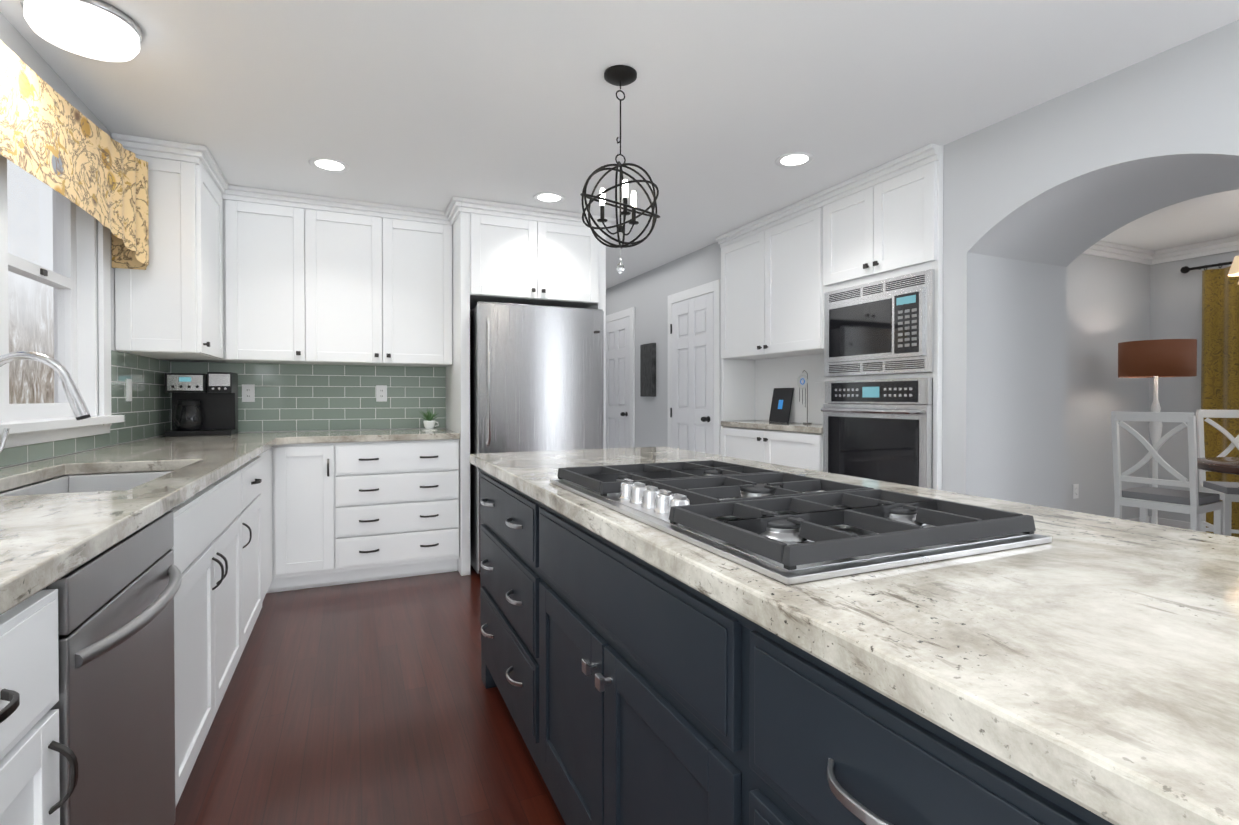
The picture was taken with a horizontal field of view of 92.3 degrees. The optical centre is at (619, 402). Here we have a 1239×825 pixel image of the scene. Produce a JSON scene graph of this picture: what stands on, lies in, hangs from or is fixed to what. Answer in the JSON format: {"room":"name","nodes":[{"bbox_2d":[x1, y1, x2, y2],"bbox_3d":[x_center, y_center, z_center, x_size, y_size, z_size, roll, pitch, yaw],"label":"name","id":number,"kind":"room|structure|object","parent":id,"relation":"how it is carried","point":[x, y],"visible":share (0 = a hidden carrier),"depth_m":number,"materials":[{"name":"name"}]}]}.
{"room":"kitchen","nodes":[
{"label":"kitchen","id":0,"kind":"room"},
{"bbox_2d":[0,12,171,467],"bbox_3d":[-1.324,-0.058,0.178,0.150,2.440,8.120,0,1,-24],"label":"wall","id":1,"kind":"structure","parent":0,"point":[9,35],"depth_m":2.36,"materials":[{"name":"grey paint"}]},
{"bbox_2d":[0,433,109,467],"bbox_3d":[-1.913,0.185,1.692,0.006,0.061,2.488,0,1,-24],"label":"tile backsplash","id":2,"kind":"structure","parent":1,"relation":"attached to","point":[12,456],"depth_m":2.27,"materials":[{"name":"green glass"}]},
{"bbox_2d":[0,154,123,447],"bbox_3d":[-1.956,-0.494,1.666,0.213,1.295,2.480,0,1,-24],"label":"kitchen window","id":3,"kind":"structure","parent":1,"relation":"in","point":[70,278],"depth_m":2.61,"materials":[{"name":"white wood"}]},
{"bbox_2d":[0,40,148,269],"bbox_3d":[-1.840,-0.889,1.712,0.161,0.527,2.595,0,1,-24],"label":"fabric valance","id":4,"kind":"object","parent":1,"relation":"attached to","point":[50,136],"visible":1,"depth_m":2.34,"materials":[{"name":"yellow fabric"}]},
{"bbox_2d":[110,350,170,445],"bbox_3d":[-2.632,-0.027,3.296,0.006,0.456,1.030,0,1,-24],"label":"tile backsplash","id":5,"kind":"structure","parent":1,"relation":"attached to","point":[146,411],"depth_m":3.22,"materials":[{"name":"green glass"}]},
{"bbox_2d":[126,379,131,400],"bbox_3d":[-2.519,-0.065,3.061,0.008,0.116,0.072,0,1,-24],"label":"electrical outlet","id":6,"kind":"object","parent":5,"relation":"attached to","point":[128,389],"visible":1,"depth_m":3.05,"materials":[{"name":"white plastic"}]},
{"bbox_2d":[111,133,186,161],"bbox_3d":[-2.323,-1.263,2.955,0.300,0.079,0.058,0,1,-24],"label":"crown molding","id":7,"kind":"structure","parent":1,"relation":"attached to","point":[141,146],"depth_m":2.95,"materials":[{"name":"white wood"}]},
{"bbox_2d":[115,155,229,362],"bbox_3d":[-2.486,-0.782,3.413,0.375,1.048,0.947,0,1,-24],"label":"upper cabinet","id":8,"kind":"object","parent":1,"relation":"attached to","point":[169,303],"visible":0.83,"depth_m":3.02,"materials":[{"name":"white wood"}]},
{"bbox_2d":[187,144,230,199],"bbox_3d":[-2.246,-1.266,3.285,0.056,0.079,0.598,0,1,-24],"label":"crown molding","id":9,"kind":"structure","parent":1,"relation":"attached to","point":[200,155],"depth_m":3.19,"materials":[{"name":"white wood"}]},
{"bbox_2d":[231,185,456,225],"bbox_3d":[-1.781,-1.271,3.853,1.370,0.079,0.058,0,1,-24],"label":"crown molding","id":10,"kind":"structure","parent":1,"relation":"attached to","point":[238,193],"depth_m":3.83,"materials":[{"name":"white wood"}]},
{"bbox_2d":[172,310,470,432],"bbox_3d":[-1.644,-0.097,4.401,2.720,2.440,0.150,0,1,-24],"label":"wall","id":11,"kind":"structure","parent":0,"point":[470,310],"depth_m":4.13,"materials":[{"name":"grey paint"}]},
{"bbox_2d":[221,199,320,363],"bbox_3d":[-2.244,-0.786,3.851,0.521,1.048,0.347,0,1,-24],"label":"upper cabinet","id":12,"kind":"object","parent":11,"relation":"attached to","point":[305,286],"depth_m":3.70,"materials":[{"name":"white wood"}]},
{"bbox_2d":[171,362,445,431],"bbox_3d":[-2.073,-0.034,4.120,1.687,0.456,0.006,0,1,-24],"label":"tile backsplash","id":13,"kind":"structure","parent":11,"relation":"attached to","point":[298,397],"depth_m":4.15,"materials":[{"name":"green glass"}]},
{"bbox_2d":[242,384,254,401],"bbox_3d":[-2.457,-0.062,3.941,0.072,0.116,0.008,0,1,-24],"label":"electrical outlet","id":14,"kind":"object","parent":13,"relation":"attached to","point":[248,392],"visible":1,"depth_m":3.94,"materials":[{"name":"white plastic"}]},
{"bbox_2d":[376,385,386,401],"bbox_3d":[-1.708,-0.065,4.276,0.072,0.116,0.008,0,1,-24],"label":"electrical outlet","id":15,"kind":"object","parent":13,"relation":"attached to","point":[381,393],"visible":1,"depth_m":4.27,"materials":[{"name":"white plastic"}]},
{"bbox_2d":[317,210,451,366],"bbox_3d":[-1.678,-0.788,4.105,0.975,1.048,0.347,0,1,-24],"label":"upper cabinet","id":16,"kind":"object","parent":11,"relation":"attached to","point":[384,285],"depth_m":3.97,"materials":[{"name":"white wood"}]},
{"bbox_2d":[447,196,615,230],"bbox_3d":[-0.552,-1.273,4.034,1.132,0.079,0.060,0,1,-24],"label":"crown molding","id":17,"kind":"structure","parent":11,"relation":"attached to","point":[457,204],"depth_m":3.98,"materials":[{"name":"white wood"}]},
{"bbox_2d":[174,564,565,824],"bbox_3d":[1.710,1.163,2.770,7.800,0.050,10.350,0,1,-24],"label":"floor","id":18,"kind":"structure","parent":0,"point":[376,702],"depth_m":2.12,"materials":[{"name":"brown wood"}]},
{"bbox_2d":[0,589,77,824],"bbox_3d":[-1.045,0.714,0.547,0.650,0.888,0.518,0,1,-24],"label":"base cabinet","id":19,"kind":"object","parent":18,"relation":"on","point":[30,747],"depth_m":0.83,"materials":[{"name":"white wood"}]},
{"bbox_2d":[42,511,181,824],"bbox_3d":[-1.222,0.709,1.085,0.654,0.888,0.600,0,1,-24],"label":"dishwasher","id":20,"kind":"object","parent":18,"relation":"on","point":[115,704],"visible":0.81,"depth_m":1.12,"materials":[{"name":"silver metal"}]},
{"bbox_2d":[12,450,267,711],"bbox_3d":[-1.921,0.697,2.504,0.650,0.888,0.658,0,1,-24],"label":"base cabinet","id":21,"kind":"object","parent":18,"relation":"on","point":[223,554],"depth_m":1.97,"materials":[{"name":"white wood"}]},
{"bbox_2d":[268,448,272,587],"bbox_3d":[-2.167,0.692,3.052,0.650,0.888,0.657,0,1,-24],"label":"base cabinet","id":22,"kind":"object","parent":18,"relation":"on","point":[270,556],"depth_m":3.39,"materials":[{"name":"white wood"}]},
{"bbox_2d":[0,432,279,614],"bbox_3d":[-1.463,0.240,1.487,0.660,0.040,5.317,0,1,-24],"label":"countertop","id":23,"kind":"structure","parent":22,"relation":"on","point":[46,540],"depth_m":1.36,"materials":[{"name":"stone"}]},
{"bbox_2d":[0,351,90,452],"bbox_3d":[-1.726,0.033,1.761,0.271,0.366,0.116,0,1,-24],"label":"faucet","id":24,"kind":"object","parent":23,"relation":"on","point":[78,406],"visible":1,"depth_m":1.76,"materials":[{"name":"silver metal"}]},
{"bbox_2d":[0,471,172,495],"bbox_3d":[-1.592,0.353,1.793,0.397,0.188,0.817,0,1,-24],"label":"sink basin","id":25,"kind":"object","parent":23,"relation":"in","point":[93,483],"visible":0.15,"depth_m":2.10,"materials":[{"name":"white ceramic"}]},
{"bbox_2d":[165,372,237,436],"bbox_3d":[-2.575,0.006,3.679,0.330,0.385,0.268,0,1,-24],"label":"coffee maker","id":26,"kind":"object","parent":23,"relation":"on","point":[204,404],"visible":1,"depth_m":3.63,"materials":[{"name":"black plastic"}]},
{"bbox_2d":[280,428,459,444],"bbox_3d":[-1.630,0.218,3.932,1.034,0.040,0.717,0,1,-24],"label":"countertop","id":27,"kind":"structure","parent":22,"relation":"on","point":[293,437],"depth_m":3.73,"materials":[{"name":"stone"}]},
{"bbox_2d":[419,407,438,430],"bbox_3d":[-1.335,0.111,4.166,0.146,0.167,0.176,0,1,-24],"label":"potted plant","id":28,"kind":"object","parent":27,"relation":"on","point":[429,423],"visible":1,"depth_m":4.15,"materials":[{"name":"white ceramic"}]},
{"bbox_2d":[267,444,290,592],"bbox_3d":[-2.400,0.686,3.633,0.700,0.888,0.639,0,1,-24],"label":"base cabinet","id":29,"kind":"object","parent":18,"relation":"on","point":[281,542],"depth_m":3.48,"materials":[{"name":"white wood"}]},
{"bbox_2d":[287,443,338,589],"bbox_3d":[-1.990,0.685,3.817,0.315,0.888,0.639,0,1,-24],"label":"base cabinet","id":30,"kind":"object","parent":18,"relation":"on","point":[312,468],"depth_m":3.56,"materials":[{"name":"white wood"}]},
{"bbox_2d":[339,439,458,584],"bbox_3d":[-1.539,0.683,4.019,0.800,0.888,0.639,0,1,-24],"label":"base cabinet","id":31,"kind":"object","parent":18,"relation":"on","point":[349,512],"depth_m":3.75,"materials":[{"name":"white wood"}]},
{"bbox_2d":[446,211,605,575],"bbox_3d":[-0.690,-0.095,4.351,1.020,2.438,0.715,0,1,-24],"label":"cabinet","id":32,"kind":"object","parent":18,"relation":"on","point":[496,259],"visible":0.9,"depth_m":4.00,"materials":[{"name":"white wood"}]},
{"bbox_2d":[470,301,603,573],"bbox_3d":[-0.648,0.241,4.261,0.850,1.767,0.885,0,1,-24],"label":"fridge","id":33,"kind":"object","parent":18,"relation":"on","point":[536,377],"visible":0.42,"depth_m":3.89,"materials":[{"name":"silver metal"}]},
{"bbox_2d":[721,426,822,471],"bbox_3d":[1.196,0.660,4.341,0.350,0.928,1.150,0,1,-24],"label":"base cabinet","id":34,"kind":"object","parent":18,"relation":"on","point":[786,448],"depth_m":4.17,"materials":[{"name":"white wood"}]},
{"bbox_2d":[721,420,822,433],"bbox_3d":[1.191,0.172,4.318,0.334,0.040,1.118,0,1,-24],"label":"countertop","id":35,"kind":"structure","parent":34,"relation":"on","point":[796,427],"depth_m":4.17,"materials":[{"name":"stone"}]},
{"bbox_2d":[769,388,793,422],"bbox_3d":[1.234,0.019,4.546,0.060,0.260,0.220,0,1,-24],"label":"tablet","id":36,"kind":"object","parent":35,"relation":"on","point":[780,410],"visible":0.89,"depth_m":4.53,"materials":[{"name":"black plastic"}]},
{"bbox_2d":[797,370,811,423],"bbox_3d":[1.327,-0.042,4.289,0.060,0.386,0.135,0,1,-24],"label":"hanging ornament","id":37,"kind":"object","parent":35,"relation":"on","point":[802,388],"visible":1,"depth_m":4.27,"materials":[{"name":"silver metal"}]},
{"bbox_2d":[821,378,932,488],"bbox_3d":[1.673,0.228,3.485,0.696,0.717,0.732,0,1,-24],"label":"wall oven","id":38,"kind":"object","parent":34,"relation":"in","point":[880,429],"visible":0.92,"depth_m":3.30,"materials":[{"name":"silver metal"}]},
{"bbox_2d":[479,468,1113,824],"bbox_3d":[0.312,0.709,1.133,0.628,0.888,3.154,0,1,-24],"label":"kitchen island","id":39,"kind":"object","parent":18,"relation":"on","point":[634,689],"visible":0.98,"depth_m":0.93,"materials":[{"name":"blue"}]},
{"bbox_2d":[470,446,1238,824],"bbox_3d":[0.451,0.242,1.184,0.910,0.040,3.200,0,1,-24],"label":"island countertop","id":40,"kind":"structure","parent":39,"relation":"on","point":[1090,662],"depth_m":0.60,"materials":[{"name":"stone"}]},
{"bbox_2d":[550,460,1051,584],"bbox_3d":[0.251,0.195,1.286,0.530,0.052,0.970,0,1,-24],"label":"cooktop","id":41,"kind":"object","parent":40,"relation":"in","point":[786,528],"visible":1,"depth_m":1.00,"materials":[{"name":"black metal"}]},
{"bbox_2d":[1118,339,1196,524],"bbox_3d":[4.127,0.327,4.585,0.450,1.590,0.450,0,1,-24],"label":"floor lamp","id":42,"kind":"object","parent":18,"relation":"on","point":[1156,359],"visible":0.77,"depth_m":4.45,"materials":[{"name":"brown fabric"}]},
{"bbox_2d":[1111,411,1222,534],"bbox_3d":[3.534,0.593,3.858,0.494,1.070,0.415,0,1,-29],"label":"dining chair","id":43,"kind":"object","parent":18,"relation":"on","point":[1193,502],"visible":0.75,"depth_m":3.76,"materials":[{"name":"white wood"}]},
{"bbox_2d":[1196,410,1238,535],"bbox_3d":[4.439,0.590,4.207,0.415,1.070,0.494,0,1,26],"label":"dining chair","id":44,"kind":"object","parent":18,"relation":"on","point":[1228,492],"visible":0.75,"depth_m":4.38,"materials":[{"name":"white wood"}]},
{"bbox_2d":[1197,457,1238,474],"bbox_3d":[4.088,0.752,3.476,1.100,0.760,1.100,0,1,-24],"label":"dining table","id":45,"kind":"object","parent":18,"relation":"on","point":[1228,465],"visible":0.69,"depth_m":3.62,"materials":[{"name":"brown wood"}]},
{"bbox_2d":[0,0,1238,288],"bbox_3d":[1.710,-1.332,2.748,7.800,0.060,10.350,0,1,-24],"label":"ceiling","id":46,"kind":"structure","parent":0,"point":[432,104],"depth_m":2.47,"materials":[{"name":"white paint"}]},
{"bbox_2d":[20,0,141,61],"bbox_3d":[-1.793,-1.250,1.995,0.304,0.088,0.304,0,1,-24],"label":"flush ceiling light","id":47,"kind":"object","parent":46,"relation":"attached to","point":[99,30],"visible":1,"depth_m":1.94,"materials":[{"name":"white glass"}]},
{"bbox_2d":[309,157,349,172],"bbox_3d":[-1.591,-1.302,3.269,0.203,0.006,0.203,0,1,21],"label":"recessed light","id":48,"kind":"object","parent":46,"relation":"in","point":[322,163],"depth_m":3.26,"materials":[{"name":"white"}]},
{"bbox_2d":[533,192,564,202],"bbox_3d":[-0.449,-1.307,3.802,0.203,0.006,0.203,0,1,21],"label":"recessed light","id":49,"kind":"object","parent":46,"relation":"in","point":[545,197],"depth_m":3.80,"materials":[{"name":"white glass"}]},
{"bbox_2d":[580,65,659,273],"bbox_3d":[0.004,-0.903,2.354,0.329,0.788,0.309,0,1,-24],"label":"pendant light","id":50,"kind":"object","parent":46,"relation":"hanging from","point":[620,75],"visible":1,"depth_m":2.34,"materials":[{"name":"black metal"}]},
{"bbox_2d":[775,152,813,167],"bbox_3d":[0.940,-1.302,3.197,0.203,0.006,0.203,0,1,21],"label":"recessed light","id":51,"kind":"object","parent":46,"relation":"in","point":[793,159],"depth_m":3.19,"materials":[{"name":"white glass"}]},
{"bbox_2d":[1228,255,1238,283],"bbox_3d":[4.116,-0.937,3.464,0.814,0.740,0.833,0,1,-24],"label":"dining chandelier","id":52,"kind":"object","parent":46,"relation":"hanging from","point":[1234,270],"visible":1,"depth_m":3.57,"materials":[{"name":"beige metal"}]},
{"bbox_2d":[606,20,1238,521],"bbox_3d":[2.081,-0.084,3.007,0.820,2.440,10.200,0,1,-24],"label":"wall","id":53,"kind":"structure","parent":0,"point":[1044,314],"depth_m":3.00,"materials":[{"name":"grey paint"}]},
{"bbox_2d":[606,307,634,448],"bbox_3d":[-0.059,0.043,6.707,0.098,2.120,0.870,0,1,-24],"label":"hall door","id":54,"kind":"structure","parent":53,"relation":"in","point":[620,379],"depth_m":6.61,"materials":[{"name":"white wood"}]},
{"bbox_2d":[640,343,655,396],"bbox_3d":[0.287,-0.326,5.998,0.043,0.530,0.270,0,1,-24],"label":"wall art panel","id":55,"kind":"object","parent":53,"relation":"attached to","point":[648,370],"visible":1,"depth_m":5.94,"materials":[{"name":"grey"}]},
{"bbox_2d":[668,279,720,454],"bbox_3d":[0.608,0.056,5.219,0.098,2.120,0.870,0,1,-24],"label":"hall door","id":56,"kind":"structure","parent":53,"relation":"in","point":[694,368],"depth_m":5.18,"materials":[{"name":"white wood"}]},
{"bbox_2d":[721,204,828,360],"bbox_3d":[1.211,-0.830,4.295,0.350,0.968,1.222,0,1,-24],"label":"upper cabinet","id":57,"kind":"object","parent":53,"relation":"attached to","point":[778,281],"depth_m":4.16,"materials":[{"name":"white wood"}]},
{"bbox_2d":[716,143,938,247],"bbox_3d":[1.193,-1.271,3.886,0.056,0.079,1.946,0,1,-24],"label":"crown molding","id":58,"kind":"structure","parent":53,"relation":"attached to","point":[929,153],"depth_m":3.57,"materials":[{"name":"white wood"}]},
{"bbox_2d":[829,145,943,296],"bbox_3d":[1.727,-0.996,3.498,0.640,0.621,0.776,0,1,-24],"label":"upper cabinet","id":59,"kind":"object","parent":53,"relation":"attached to","point":[891,228],"depth_m":3.27,"materials":[{"name":"white wood"}]},
{"bbox_2d":[824,269,934,376],"bbox_3d":[1.702,-0.422,3.492,0.634,0.523,0.756,0,1,-24],"label":"microwave","id":60,"kind":"object","parent":59,"relation":"in","point":[883,327],"visible":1,"depth_m":3.29,"materials":[{"name":"silver metal"}]},
{"bbox_2d":[1073,484,1078,498],"bbox_3d":[3.701,0.720,4.829,0.072,0.116,0.008,0,1,-24],"label":"electrical outlet","id":61,"kind":"object","parent":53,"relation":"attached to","point":[1075,491],"visible":1,"depth_m":4.83,"materials":[{"name":"white plastic"}]},
{"bbox_2d":[1082,241,1155,264],"bbox_3d":[3.375,-1.263,4.639,2.760,0.109,0.056,0,1,-24],"label":"crown molding","id":62,"kind":"structure","parent":53,"relation":"attached to","point":[1141,255],"depth_m":5.02,"materials":[{"name":"white wood"}]},
{"bbox_2d":[1126,516,1150,522],"bbox_3d":[3.358,1.066,4.674,2.860,0.110,0.016,0,1,-24],"label":"baseboard","id":63,"kind":"structure","parent":53,"relation":"attached to","point":[1149,517],"depth_m":5.19,"materials":[{"name":"white wood"}]},
{"bbox_2d":[1151,516,1189,529],"bbox_3d":[5.931,1.086,2.501,0.012,0.110,6.088,0,1,-24],"label":"baseboard","id":64,"kind":"structure","parent":53,"relation":"attached to","point":[1174,523],"depth_m":5.11,"materials":[{"name":"white wood"}]},
{"bbox_2d":[1153,236,1238,264],"bbox_3d":[5.911,-1.244,2.471,0.056,0.109,6.088,0,1,-24],"label":"crown molding","id":65,"kind":"structure","parent":53,"relation":"attached to","point":[1229,244],"depth_m":4.94,"materials":[{"name":"white wood"}]},
{"bbox_2d":[1180,261,1232,273],"bbox_3d":[5.278,-1.101,3.833,0.097,0.060,2.610,0,1,-24],"label":"curtain rod","id":66,"kind":"object","parent":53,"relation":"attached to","point":[1185,269],"visible":0.85,"depth_m":4.88,"materials":[{"name":"black metal"}]},
{"bbox_2d":[1201,266,1238,536],"bbox_3d":[4.909,0.011,4.626,0.072,2.180,0.600,0,1,-24],"label":"curtain","id":67,"kind":"object","parent":66,"relation":"hanging from","point":[1220,348],"visible":0.58,"depth_m":4.81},
{"label":"outside","id":68,"kind":"structure","parent":0,"visible":0},
{"bbox_2d":[7,159,53,403],"bbox_3d":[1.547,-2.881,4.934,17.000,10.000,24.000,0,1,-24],"label":"window pane","id":69,"kind":"structure","parent":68,"point":[23,331],"depth_m":10.25,"materials":[{"name":"white"}]}
]}

